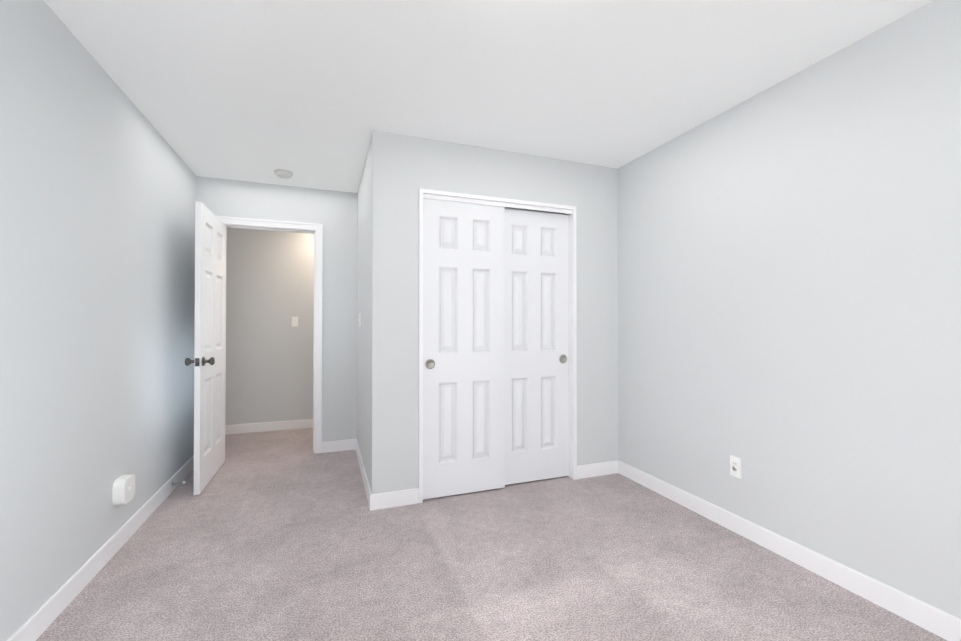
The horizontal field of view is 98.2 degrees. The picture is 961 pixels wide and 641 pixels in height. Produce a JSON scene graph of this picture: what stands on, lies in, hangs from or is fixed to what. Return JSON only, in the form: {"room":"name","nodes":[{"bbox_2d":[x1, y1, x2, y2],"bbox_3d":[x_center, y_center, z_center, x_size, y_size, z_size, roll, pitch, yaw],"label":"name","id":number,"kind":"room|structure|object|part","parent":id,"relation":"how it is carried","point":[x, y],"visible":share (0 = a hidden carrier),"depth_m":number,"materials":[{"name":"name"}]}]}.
{"room":"empty bedroom","nodes":[
{"label":"empty bedroom","id":0,"kind":"room"},
{"bbox_2d":[0,0,196,640],"bbox_3d":[-1.797,-0.019,1.709,0.120,2.440,3.800,0,-1,-20],"label":"wall","id":1,"kind":"structure","parent":0,"point":[98,182],"depth_m":1.84,"materials":[{"name":"grey paint"}]},
{"bbox_2d":[7,455,193,640],"bbox_3d":[-1.508,1.147,1.112,0.014,0.098,5.100,0,-1,-20],"label":"baseboard","id":2,"kind":"structure","parent":1,"relation":"attached to","point":[39,621],"depth_m":1.92,"materials":[{"name":"white paint"}]},
{"bbox_2d":[112,474,134,505],"bbox_3d":[-1.897,0.901,2.218,0.054,0.132,0.135,0,-1,-20],"label":"box","id":3,"kind":"object","parent":1,"relation":"attached to","point":[123,490],"visible":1,"depth_m":2.17,"materials":[{"name":"white plastic"}]},
{"bbox_2d":[225,228,313,424],"bbox_3d":[-1.833,0.010,4.886,4.670,2.440,0.100,0,-1,-20],"label":"wall","id":4,"kind":"structure","parent":0,"point":[269,296],"depth_m":4.64,"materials":[{"name":"grey paint"}]},
{"bbox_2d":[225,419,312,434],"bbox_3d":[-1.813,1.180,4.822,4.430,0.098,0.014,0,-1,-20],"label":"baseboard","id":5,"kind":"structure","parent":4,"relation":"attached to","point":[266,426],"depth_m":4.61,"materials":[{"name":"white paint"}]},
{"bbox_2d":[291,317,297,326],"bbox_3d":[-2.107,0.013,4.721,0.070,0.115,0.018,0,-1,-20],"label":"light switch","id":6,"kind":"object","parent":4,"relation":"attached to","point":[294,322],"visible":1,"depth_m":4.72,"materials":[{"name":"white plastic"}]},
{"bbox_2d":[196,176,357,441],"bbox_3d":[-1.470,0.001,3.911,4.670,2.440,0.100,0,-1,-20],"label":"wall","id":7,"kind":"structure","parent":0,"point":[337,211],"depth_m":3.88,"materials":[{"name":"grey paint"}]},
{"bbox_2d":[185,201,225,494],"bbox_3d":[-2.086,0.192,3.229,0.177,2.030,0.745,0,-1,-20],"label":"door leaf","id":8,"kind":"structure","parent":7,"relation":"in","point":[209,361],"depth_m":3.10,"materials":[{"name":"white paint"}]},
{"bbox_3d":[-1.976,0.289,2.923,0.177,0.066,0.096,0,-1,-20],"label":"knob","id":9,"kind":"part","parent":8,"relation":"part of","materials":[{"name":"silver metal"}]},
{"bbox_2d":[217,216,322,453],"bbox_3d":[-1.894,0.163,3.741,0.883,2.112,0.121,0,-1,-20],"label":"door frame","id":10,"kind":"structure","parent":7,"relation":"attached to","point":[318,228],"depth_m":3.83,"materials":[{"name":"white paint"}]},
{"bbox_2d":[322,439,354,452],"bbox_3d":[-1.319,1.172,3.896,0.310,0.098,0.014,0,-1,-20],"label":"baseboard","id":11,"kind":"structure","parent":7,"relation":"attached to","point":[337,445],"depth_m":3.89,"materials":[{"name":"white paint"}]},
{"bbox_2d":[357,140,370,484],"bbox_3d":[-0.906,-0.004,3.385,0.100,2.440,1.280,0,-1,-20],"label":"wall","id":12,"kind":"structure","parent":0,"point":[364,328],"depth_m":3.21,"materials":[{"name":"grey paint"}]},
{"bbox_2d":[355,439,371,508],"bbox_3d":[-0.939,1.167,3.301,0.014,0.098,1.366,0,-1,-20],"label":"baseboard","id":13,"kind":"structure","parent":12,"relation":"attached to","point":[364,477],"depth_m":3.10,"materials":[{"name":"white paint"}]},
{"bbox_2d":[44,0,932,192],"bbox_3d":[-0.741,-1.297,1.964,4.670,0.120,6.360,0,-1,-20],"label":"ceiling","id":14,"kind":"structure","parent":0,"point":[314,94],"depth_m":2.04,"materials":[{"name":"white paint"}]},
{"bbox_2d":[274,169,292,178],"bbox_3d":[-1.625,-1.203,3.437,0.140,0.041,0.140,0,-1,-20],"label":"smoke detector","id":15,"kind":"object","parent":14,"relation":"attached to","point":[284,174],"visible":1,"depth_m":3.40,"materials":[{"name":"white plastic"}]},
{"bbox_2d":[36,428,946,640],"bbox_3d":[-0.741,1.253,1.941,4.670,0.100,6.360,0,-1,-20],"label":"floor","id":16,"kind":"structure","parent":0,"point":[283,535],"depth_m":2.00,"materials":[{"name":"carpet"}]},
{"bbox_2d":[370,130,617,493],"bbox_3d":[0.188,-0.007,3.056,1.920,2.440,0.100,0,-1,-20],"label":"wall","id":17,"kind":"structure","parent":0,"point":[394,297],"depth_m":2.85,"materials":[{"name":"grey paint"}]},
{"bbox_2d":[370,488,418,510],"bbox_3d":[-0.558,1.161,2.707,0.314,0.098,0.014,0,-1,-20],"label":"baseboard","id":18,"kind":"structure","parent":17,"relation":"attached to","point":[393,499],"depth_m":2.70,"materials":[{"name":"white paint"}]},
{"bbox_2d":[423,198,504,498],"bbox_3d":[-0.111,0.187,2.908,0.602,2.025,0.036,0,-1,-20],"label":"sliding closet door","id":19,"kind":"structure","parent":17,"relation":"in","point":[463,347],"depth_m":2.89,"materials":[{"name":"white paint"}]},
{"bbox_3d":[-0.340,0.294,2.807,0.069,0.069,0.006,0,-1,-20],"label":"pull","id":20,"kind":"part","parent":19,"relation":"part of","materials":[{"name":"silver metal"}]},
{"bbox_2d":[418,189,576,502],"bbox_3d":[0.144,0.168,3.027,1.220,2.090,0.120,0,-1,-20],"label":"trim","id":21,"kind":"structure","parent":17,"relation":"attached to","point":[570,211],"depth_m":3.09,"materials":[{"name":"white paint"}]},
{"bbox_2d":[505,208,568,484],"bbox_3d":[0.401,0.190,3.142,0.602,2.025,0.036,0,-1,-20],"label":"sliding closet door","id":22,"kind":"structure","parent":17,"relation":"in","point":[536,345],"depth_m":3.14,"materials":[{"name":"white paint"}]},
{"bbox_3d":[0.640,0.298,3.214,0.069,0.069,0.006,0,-1,-20],"label":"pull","id":23,"kind":"part","parent":22,"relation":"part of","materials":[{"name":"silver metal"}]},
{"bbox_2d":[577,460,617,478],"bbox_3d":[0.913,1.166,3.254,0.386,0.098,0.014,0,-1,-20],"label":"baseboard","id":24,"kind":"structure","parent":17,"relation":"attached to","point":[596,469],"depth_m":3.25,"materials":[{"name":"white paint"}]},
{"bbox_2d":[505,207,564,214],"bbox_3d":[-0.013,-0.001,3.738,1.820,2.440,0.080,0,-1,-20],"label":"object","id":25,"kind":"structure","parent":0,"point":[534,210],"depth_m":3.90,"materials":[{"name":"grey paint"}]},
{"bbox_2d":[617,0,960,618],"bbox_3d":[1.590,-0.014,2.212,0.120,2.440,5.220,0,-1,-20],"label":"wall","id":26,"kind":"structure","parent":0,"point":[789,291],"depth_m":1.98,"materials":[{"name":"grey paint"}]},
{"bbox_2d":[730,455,741,478],"bbox_3d":[1.457,0.837,2.379,0.008,0.115,0.070,0,-1,-20],"label":"electrical outlet","id":27,"kind":"object","parent":26,"relation":"attached to","point":[735,467],"visible":1,"depth_m":2.37,"materials":[{"name":"white plastic"}]},
{"bbox_2d":[617,460,960,640],"bbox_3d":[1.747,1.151,1.587,0.014,0.098,3.720,0,-1,-20],"label":"baseboard","id":28,"kind":"structure","parent":26,"relation":"attached to","point":[937,622],"depth_m":1.96,"materials":[{"name":"white paint"}]}
]}

